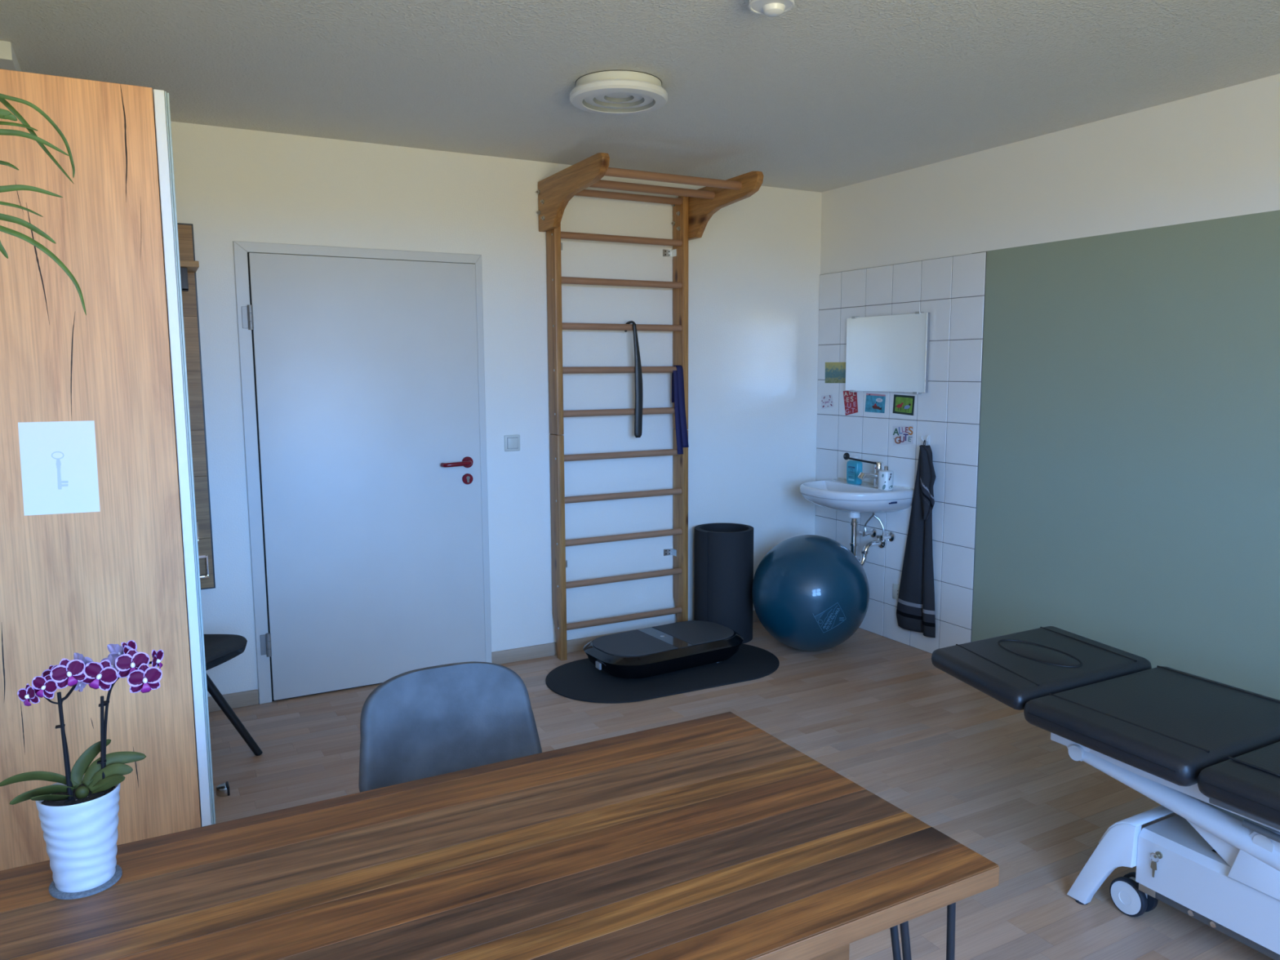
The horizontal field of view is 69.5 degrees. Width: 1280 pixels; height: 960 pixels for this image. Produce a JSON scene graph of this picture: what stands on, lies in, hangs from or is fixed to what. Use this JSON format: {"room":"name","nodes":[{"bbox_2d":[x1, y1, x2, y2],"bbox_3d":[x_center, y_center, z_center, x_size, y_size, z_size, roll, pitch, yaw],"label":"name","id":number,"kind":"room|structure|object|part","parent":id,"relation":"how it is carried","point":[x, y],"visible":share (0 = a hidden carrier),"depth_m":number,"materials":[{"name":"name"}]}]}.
{"room":"examination room","nodes":[
{"label":"examination room","id":0,"kind":"room"},
{"bbox_2d":[170,121,822,703],"bbox_3d":[-0.768,-0.300,4.489,4.296,2.454,0.120,-4,8,-28],"label":"wall","id":1,"kind":"structure","parent":0,"point":[754,267],"depth_m":4.62,"materials":[{"name":"white paint"}]},
{"bbox_2d":[177,222,215,589],"bbox_3d":[-2.000,-0.261,3.607,0.551,1.509,0.244,-4,8,-28],"label":"coat rack","id":2,"kind":"object","parent":1,"relation":"attached to","point":[188,266],"visible":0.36,"depth_m":3.81,"materials":[{"name":"brown wood"}]},
{"bbox_2d":[179,260,199,272],"bbox_3d":[-1.993,-0.829,3.529,0.540,0.024,0.219,-4,8,-28],"label":"shelf","id":3,"kind":"object","parent":2,"relation":"attached to","point":[186,266],"depth_m":3.56,"materials":[{"name":"brown wood"}]},
{"bbox_2d":[207,688,258,712],"bbox_3d":[-2.095,0.983,3.836,0.946,0.066,0.014,-4,8,-28],"label":"baseboard","id":4,"kind":"structure","parent":1,"relation":"attached to","point":[246,698],"depth_m":4.01,"materials":[{"name":"brown wood"}]},
{"bbox_2d":[232,240,492,704],"bbox_3d":[-1.194,-0.032,4.166,1.072,1.992,0.090,-4,8,-28],"label":"door","id":5,"kind":"structure","parent":1,"relation":"in","point":[362,373],"depth_m":4.16,"materials":[{"name":"grey wood"}]},
{"bbox_3d":[-1.655,-0.682,3.866,0.025,0.090,0.005,-4,8,-28],"label":"hinge plate","id":6,"kind":"part","parent":5,"relation":"part of","materials":[{"name":"silver metal"}]},
{"bbox_3d":[-1.660,-0.004,3.956,0.052,1.992,0.016,-4,8,-28],"label":"frame","id":7,"kind":"part","parent":5,"relation":"part of","materials":[{"name":"grey wood"}]},
{"bbox_3d":[-1.648,0.722,4.037,0.025,0.090,0.005,-4,8,-28],"label":"hinge plate","id":8,"kind":"part","parent":5,"relation":"part of","materials":[{"name":"silver metal"}]},
{"bbox_3d":[-1.217,-1.003,4.081,1.072,0.042,0.016,-4,8,-28],"label":"frame","id":9,"kind":"part","parent":5,"relation":"part of","materials":[{"name":"grey wood"}]},
{"bbox_3d":[-0.860,-0.075,4.327,0.149,0.025,0.058,-4,8,-28],"label":"lever","id":10,"kind":"part","parent":5,"relation":"part of","materials":[{"name":"red plastic"}]},
{"bbox_3d":[-0.755,-0.068,4.445,0.032,1.992,0.016,-4,8,-28],"label":"frame","id":11,"kind":"part","parent":5,"relation":"part of","materials":[{"name":"grey wood"}]},
{"bbox_2d":[504,434,519,451],"bbox_3d":[-0.623,-0.180,4.504,0.080,0.080,0.016,-4,8,-28],"label":"light switch","id":12,"kind":"object","parent":1,"relation":"attached to","point":[512,442],"visible":1,"depth_m":4.50,"materials":[{"name":"grey plastic"}]},
{"bbox_2d":[491,610,759,664],"bbox_3d":[0.152,0.824,5.050,2.030,0.066,0.014,-4,8,-28],"label":"baseboard","id":13,"kind":"structure","parent":1,"relation":"attached to","point":[500,657],"depth_m":4.68,"materials":[{"name":"brown wood"}]},
{"bbox_2d":[536,152,764,660],"bbox_3d":[0.036,-0.257,4.460,0.838,2.356,0.708,-4,8,-28],"label":"wall bars","id":14,"kind":"object","parent":1,"relation":"attached to","point":[692,210],"visible":0.98,"depth_m":4.60,"materials":[{"name":"brown wood"}]},
{"bbox_3d":[-0.308,-1.284,4.147,0.036,0.238,0.704,-4,8,-28],"label":"bracket arm","id":15,"kind":"part","parent":14,"relation":"part of","materials":[{"name":"brown wood"}]},
{"bbox_2d":[624,320,642,437],"bbox_3d":[-0.035,-0.510,4.683,0.095,0.590,0.038,2,7,16],"label":"strap","id":16,"kind":"object","parent":14,"relation":"hanging from","point":[638,375],"visible":0.98,"depth_m":4.67,"materials":[{"name":"black"}]},
{"bbox_3d":[-0.010,-0.502,4.673,0.053,0.576,0.021,-4,8,-28],"label":"blade","id":17,"kind":"part","parent":16,"relation":"part of","materials":[{"name":"black rubber"}]},
{"bbox_2d":[671,365,688,454],"bbox_3d":[0.205,-0.368,4.838,0.086,0.464,0.056,-4,8,-28],"label":"band","id":18,"kind":"object","parent":14,"relation":"hanging from","point":[677,380],"visible":1,"depth_m":4.82,"materials":[{"name":"blue rubber"}]},
{"bbox_3d":[0.383,-1.333,4.521,0.036,0.238,0.704,-4,8,-28],"label":"bracket arm","id":19,"kind":"part","parent":14,"relation":"part of","materials":[{"name":"brown wood"}]},
{"bbox_2d":[0,0,1279,192],"bbox_3d":[0.462,-1.310,2.079,4.296,0.120,5.290,-4,8,-28],"label":"ceiling","id":20,"kind":"structure","parent":0,"point":[817,95],"depth_m":3.04,"materials":[{"name":"white paint"}]},
{"bbox_2d":[0,40,22,71],"bbox_3d":[-2.179,-1.321,3.007,0.280,0.054,0.663,-4,8,-28],"label":"ceiling box","id":21,"kind":"object","parent":20,"relation":"attached to","point":[8,60],"visible":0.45,"depth_m":2.79,"materials":[{"name":"white"}]},
{"bbox_2d":[0,93,86,315],"bbox_3d":[-1.042,-0.680,1.218,0.318,0.908,0.420,5,8,35],"label":"spider plant","id":22,"kind":"object","parent":20,"relation":"hanging from","point":[4,114],"visible":1,"depth_m":1.31,"materials":[{"name":"green plant"}]},
{"bbox_2d":[569,70,667,115],"bbox_3d":[-0.074,-1.353,3.228,0.344,0.065,0.344,-4,8,-28],"label":"ceiling lamp","id":23,"kind":"object","parent":20,"relation":"attached to","point":[611,92],"visible":1,"depth_m":3.15,"materials":[{"name":"white plastic"}]},
{"bbox_2d":[748,0,795,17],"bbox_3d":[0.345,-1.257,2.417,0.120,0.065,0.120,-4,8,-28],"label":"smoke detector","id":24,"kind":"object","parent":20,"relation":"attached to","point":[771,8],"visible":1,"depth_m":2.41,"materials":[{"name":"white plastic"}]},
{"bbox_2d":[208,621,1274,959],"bbox_3d":[0.475,1.239,2.389,4.296,0.120,5.290,-4,8,-28],"label":"floor","id":25,"kind":"structure","parent":0,"point":[875,710],"depth_m":3.40,"materials":[{"name":"brown"}]},
{"bbox_2d":[0,68,215,871],"bbox_3d":[-1.563,0.128,2.450,0.653,2.092,0.897,-4,8,-28],"label":"wardrobe","id":26,"kind":"object","parent":25,"relation":"on","point":[124,571],"visible":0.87,"depth_m":2.09,"materials":[{"name":"brown wood"}]},
{"bbox_2d":[17,420,100,515],"bbox_3d":[-1.298,-0.027,2.062,0.147,0.208,0.001,-4,8,-28],"label":"sign","id":27,"kind":"object","parent":26,"relation":"attached to","point":[59,460],"visible":1,"depth_m":2.06,"materials":[{"name":"white paper"}]},
{"bbox_3d":[-1.211,0.118,2.443,0.022,2.070,0.549,-4,8,-28],"label":"sliding door","id":28,"kind":"part","parent":26,"relation":"part of","materials":[{"name":"white"}]},
{"bbox_3d":[-1.200,0.118,2.450,0.004,2.068,0.549,-4,8,-28],"label":"glass","id":29,"kind":"part","parent":26,"relation":"part of","materials":[{"name":"grey glass"}]},
{"bbox_3d":[-1.196,0.119,2.453,0.005,2.066,0.547,-4,8,-28],"label":"glass","id":30,"kind":"part","parent":26,"relation":"part of","materials":[{"name":"grey"}]},
{"bbox_2d":[215,781,230,796],"bbox_3d":[-1.447,1.074,3.195,0.042,0.034,0.052,-4,8,-28],"label":"door stop","id":31,"kind":"object","parent":25,"relation":"on","point":[222,789],"visible":1,"depth_m":3.18,"materials":[{"name":"silver metal"}]},
{"bbox_2d":[204,634,262,755],"bbox_3d":[-1.767,0.665,3.349,0.554,0.823,0.456,2,7,16],"label":"shell chair","id":32,"kind":"object","parent":25,"relation":"on","point":[220,649],"visible":0.16,"depth_m":3.42,"materials":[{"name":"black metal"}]},
{"bbox_3d":[-1.549,0.865,3.460,0.228,0.399,0.032,-4,8,-27],"label":"leg","id":33,"kind":"part","parent":32,"relation":"part of","materials":[{"name":"black metal"}]},
{"bbox_2d":[358,661,542,791],"bbox_3d":[-0.320,0.840,1.850,0.456,0.824,0.522,-4,8,-26],"label":"shell chair","id":34,"kind":"object","parent":25,"relation":"on","point":[433,721],"visible":0.3,"depth_m":2.00,"materials":[{"name":"plastic"}]},
{"bbox_2d":[0,711,999,959],"bbox_3d":[-0.307,0.934,1.289,1.495,0.760,0.676,-4,8,-28],"label":"wooden table","id":35,"kind":"object","parent":25,"relation":"on","point":[713,837],"visible":1,"depth_m":1.30,"materials":[{"name":"brown wood"}]},
{"bbox_2d":[48,864,122,899],"bbox_3d":[-0.766,0.553,1.274,0.087,0.004,0.087,-4,8,-28],"label":"coaster","id":36,"kind":"object","parent":35,"relation":"on","point":[54,892],"visible":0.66,"depth_m":1.25,"materials":[{"name":"grey fabric"}]},
{"bbox_2d":[0,640,163,893],"bbox_3d":[-0.757,0.389,1.260,0.206,0.325,0.099,-4,8,-28],"label":"potted orchid","id":37,"kind":"object","parent":36,"relation":"on","point":[77,813],"visible":1,"depth_m":1.24,"materials":[{"name":"white"}]},
{"bbox_3d":[-0.753,0.256,1.217,0.006,0.008,0.009,-6,9,-41],"label":"flower","id":38,"kind":"part","parent":37,"relation":"part of","materials":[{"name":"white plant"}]},
{"bbox_3d":[-0.766,0.487,1.266,0.099,0.129,0.099,-4,8,-28],"label":"pot","id":39,"kind":"part","parent":37,"relation":"part of","materials":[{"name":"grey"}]},
{"bbox_3d":[-0.725,0.264,1.235,0.007,0.008,0.010,-4,8,-28],"label":"flower","id":40,"kind":"part","parent":37,"relation":"part of","materials":[{"name":"white plant"}]},
{"bbox_3d":[-0.690,0.252,1.255,0.006,0.008,0.009,-4,8,-28],"label":"flower","id":41,"kind":"part","parent":37,"relation":"part of","materials":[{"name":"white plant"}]},
{"bbox_3d":[-0.672,0.272,1.252,0.006,0.008,0.010,-4,8,-28],"label":"flower","id":42,"kind":"part","parent":37,"relation":"part of","materials":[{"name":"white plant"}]},
{"bbox_3d":[0.113,0.652,1.225,0.423,0.122,0.012,-4,8,-28],"label":"drawer","id":43,"kind":"part","parent":35,"relation":"part of","materials":[{"name":"brown wood"}]},
{"bbox_3d":[0.406,0.934,1.372,0.105,0.723,0.012,3,8,28],"label":"leg rod","id":44,"kind":"part","parent":35,"relation":"part of","materials":[{"name":"black metal"}]},
{"bbox_3d":[0.405,0.940,1.320,0.127,0.723,0.011,-5,8,-34],"label":"leg rod","id":45,"kind":"part","parent":35,"relation":"part of","materials":[{"name":"black metal"}]},
{"bbox_3d":[0.447,0.937,1.343,0.011,0.722,0.044,5,9,39],"label":"leg rod","id":46,"kind":"part","parent":35,"relation":"part of","materials":[{"name":"black metal"}]},
{"bbox_2d":[545,643,779,703],"bbox_3d":[0.124,0.921,4.491,1.200,0.008,0.659,-4,8,-28],"label":"floor mat","id":47,"kind":"object","parent":25,"relation":"on","point":[580,680],"visible":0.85,"depth_m":4.33,"materials":[{"name":"black rubber"}]},
{"bbox_2d":[582,620,742,679],"bbox_3d":[0.121,0.842,4.567,0.806,0.132,0.486,-4,8,-28],"label":"plate","id":48,"kind":"object","parent":47,"relation":"on","point":[646,652],"visible":1,"depth_m":4.43,"materials":[{"name":"black plastic"}]},
{"bbox_2d":[595,661,601,670],"bbox_3d":[-0.195,0.872,4.337,0.010,0.030,0.045,-4,8,-28],"label":"power socket","id":49,"kind":"object","parent":48,"relation":"attached to","point":[597,664],"depth_m":4.33,"materials":[{"name":"grey"}]},
{"bbox_3d":[0.121,0.779,4.560,0.084,0.004,0.372,-5,8,-32],"label":"display panel","id":50,"kind":"part","parent":48,"relation":"part of","materials":[{"name":"black glass"}]},
{"bbox_2d":[693,523,753,644],"bbox_3d":[0.453,0.557,4.997,0.319,0.604,0.315,-4,8,-28],"label":"rolled mat","id":51,"kind":"object","parent":25,"relation":"on","point":[724,552],"visible":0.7,"depth_m":4.87,"materials":[{"name":"black plastic"}]},
{"bbox_2d":[751,534,869,651],"bbox_3d":[0.883,0.584,4.785,0.598,0.598,0.598,-4,8,-28],"label":"exercise ball","id":52,"kind":"object","parent":25,"relation":"on","point":[811,593],"visible":1,"depth_m":4.57,"materials":[{"name":"teal rubber"}]},
{"bbox_2d":[816,608,844,630],"bbox_3d":[0.927,0.682,4.512,0.153,0.115,0.026,-1,7,-8],"label":"print","id":53,"kind":"object","parent":52,"relation":"attached to","point":[827,619],"depth_m":4.51,"materials":[{"name":"blue"}]},
{"bbox_2d":[931,626,1279,959],"bbox_3d":[1.591,0.903,2.196,0.679,0.582,1.975,-4,8,-28],"label":"couch","id":54,"kind":"object","parent":25,"relation":"on","point":[1206,751],"visible":1,"depth_m":2.35,"materials":[{"name":"black leather"}]},
{"bbox_2d":[931,626,1151,710],"bbox_3d":[1.228,0.569,2.856,0.650,0.069,0.407,-4,8,-28],"label":"cushion","id":55,"kind":"object","parent":54,"relation":"on","point":[1015,669],"depth_m":2.78,"materials":[{"name":"black leather"}]},
{"bbox_3d":[1.243,1.022,2.476,0.042,0.270,0.176,-5,8,-35],"label":"foot panel","id":56,"kind":"part","parent":54,"relation":"part of","materials":[{"name":"white plastic"}]},
{"bbox_3d":[1.311,1.060,2.382,0.004,0.020,0.045,-4,8,-28],"label":"bracket plate","id":57,"kind":"part","parent":54,"relation":"part of","materials":[{"name":"silver metal"}]},
{"bbox_2d":[1023,666,1279,786],"bbox_3d":[1.418,0.636,2.457,0.639,0.074,0.468,-4,8,-28],"label":"cushion","id":58,"kind":"object","parent":54,"relation":"on","point":[1169,724],"depth_m":2.39,"materials":[{"name":"black leather"}]},
{"bbox_3d":[1.529,0.772,1.958,0.035,0.077,1.488,-4,8,-28],"label":"frame rail","id":59,"kind":"part","parent":54,"relation":"part of","materials":[{"name":"white"}]},
{"bbox_3d":[1.350,0.815,2.291,0.068,0.117,0.558,-4,8,-28],"label":"lifting arm","id":60,"kind":"part","parent":54,"relation":"part of","materials":[{"name":"white"}]},
{"bbox_3d":[1.598,1.129,1.988,0.040,0.033,1.000,-4,8,-28],"label":"rail","id":61,"kind":"part","parent":54,"relation":"part of","materials":[{"name":"grey metal"}]},
{"bbox_2d":[1197,741,1279,826],"bbox_3d":[1.790,0.719,1.772,0.647,0.070,1.083,-4,8,-28],"label":"cushion","id":62,"kind":"object","parent":54,"relation":"on","point":[1246,780],"depth_m":2.05,"materials":[{"name":"black leather"}]},
{"bbox_3d":[1.383,0.750,2.014,0.028,0.030,0.255,-5,9,-36],"label":"release handle","id":63,"kind":"part","parent":54,"relation":"part of","materials":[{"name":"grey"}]},
{"bbox_2d":[814,73,1279,700],"bbox_3d":[2.300,-0.162,3.224,0.126,2.454,5.050,-4,8,-28],"label":"wall","id":64,"kind":"structure","parent":0,"point":[1100,409],"depth_m":3.85,"materials":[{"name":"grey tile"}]},
{"bbox_2d":[821,394,833,408],"bbox_3d":[1.078,-0.450,5.310,0.003,0.085,0.110,-4,8,-28],"label":"greeting card","id":65,"kind":"object","parent":64,"relation":"attached to","point":[827,402],"visible":1,"depth_m":5.31,"materials":[{"name":"white paper"}]},
{"bbox_2d":[825,362,845,382],"bbox_3d":[1.109,-0.609,5.234,0.001,0.119,0.178,-4,8,-28],"label":"picture card","id":66,"kind":"object","parent":64,"relation":"attached to","point":[835,372],"visible":1,"depth_m":5.23,"materials":[{"name":"multicoloured paper"}]},
{"bbox_2d":[843,391,857,415],"bbox_3d":[1.172,-0.431,5.138,0.002,0.146,0.125,-4,8,-28],"label":"greeting card","id":67,"kind":"object","parent":64,"relation":"attached to","point":[850,397],"visible":1,"depth_m":5.14,"materials":[{"name":"red paper"}]},
{"bbox_2d":[800,477,914,566],"bbox_3d":[1.095,0.249,4.928,0.422,0.446,0.610,-4,8,-28],"label":"basin","id":68,"kind":"object","parent":64,"relation":"attached to","point":[836,494],"visible":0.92,"depth_m":4.80,"materials":[{"name":"white ceramic"}]},
{"bbox_2d":[846,456,862,484],"bbox_3d":[1.167,-0.054,5.020,0.053,0.149,0.092,-4,8,-28],"label":"bottle","id":69,"kind":"object","parent":68,"relation":"on","point":[854,468],"visible":0.84,"depth_m":4.99,"materials":[{"name":"teal plastic"}]},
{"bbox_2d":[843,452,883,487],"bbox_3d":[1.168,-0.052,4.806,0.256,0.190,0.052,-4,8,-28],"label":"tap","id":70,"kind":"object","parent":68,"relation":"on","point":[878,465],"visible":0.89,"depth_m":4.83,"materials":[{"name":"silver metal"}]},
{"bbox_3d":[1.066,-0.122,4.758,0.040,0.038,0.018,-4,8,-28],"label":"lever","id":71,"kind":"part","parent":70,"relation":"part of","materials":[{"name":"black plastic"}]},
{"bbox_3d":[1.167,-0.098,4.806,0.193,0.050,0.016,-4,8,-25],"label":"lever","id":72,"kind":"part","parent":70,"relation":"part of","materials":[{"name":"black metal"}]},
{"bbox_3d":[1.208,-0.022,4.835,0.103,0.039,0.029,-3,8,-24],"label":"spout","id":73,"kind":"part","parent":70,"relation":"part of","materials":[{"name":"silver metal"}]},
{"bbox_2d":[877,465,893,490],"bbox_3d":[1.272,-0.012,4.770,0.076,0.124,0.077,-4,8,-28],"label":"soap dispenser","id":74,"kind":"object","parent":68,"relation":"on","point":[885,476],"visible":1,"depth_m":4.74,"materials":[{"name":"white ceramic"}]},
{"bbox_2d":[865,393,885,413],"bbox_3d":[1.266,-0.414,4.967,0.002,0.103,0.156,-4,8,-28],"label":"picture card","id":75,"kind":"object","parent":64,"relation":"attached to","point":[874,402],"visible":1,"depth_m":4.96,"materials":[{"name":"blue paper"}]},
{"bbox_2d":[845,311,929,394],"bbox_3d":[1.292,-0.665,4.858,0.028,0.413,0.592,-4,8,-28],"label":"wall mirror","id":76,"kind":"object","parent":64,"relation":"attached to","point":[886,353],"visible":1,"depth_m":4.82,"materials":[{"name":"grey mirror"}]},
{"bbox_2d":[892,583,899,599],"bbox_3d":[1.372,0.597,4.897,0.010,0.082,0.082,-4,8,-28],"label":"wall socket","id":77,"kind":"object","parent":64,"relation":"attached to","point":[895,588],"visible":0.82,"depth_m":4.91,"materials":[{"name":"grey plastic"}]},
{"bbox_2d":[892,425,913,445],"bbox_3d":[1.369,-0.231,4.801,0.002,0.113,0.152,-4,8,-28],"label":"greeting card","id":78,"kind":"object","parent":64,"relation":"attached to","point":[902,435],"visible":1,"depth_m":4.80,"materials":[{"name":"white paper"}]},
{"bbox_2d":[893,394,915,415],"bbox_3d":[1.367,-0.390,4.783,0.002,0.105,0.153,-4,8,-28],"label":"picture card","id":79,"kind":"object","parent":64,"relation":"attached to","point":[902,404],"visible":1,"depth_m":4.78,"materials":[{"name":"green paper"}]},
{"bbox_2d":[896,440,935,637],"bbox_3d":[1.414,0.291,4.710,0.073,0.995,0.275,-4,8,-28],"label":"towel","id":80,"kind":"object","parent":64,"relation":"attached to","point":[915,611],"visible":1,"depth_m":4.69,"materials":[{"name":"black fabric"}]},
{"bbox_2d":[920,435,929,444],"bbox_3d":[1.441,-0.202,4.640,0.033,0.048,0.047,-4,8,-28],"label":"towel hook","id":81,"kind":"object","parent":64,"relation":"attached to","point":[927,437],"visible":1,"depth_m":4.64,"materials":[{"name":"white plastic"}]},
{"bbox_3d":[1.451,-0.203,4.649,0.006,0.048,0.024,-4,8,-28],"label":"plate","id":82,"kind":"part","parent":81,"relation":"part of","materials":[{"name":"white plastic"}]}
]}

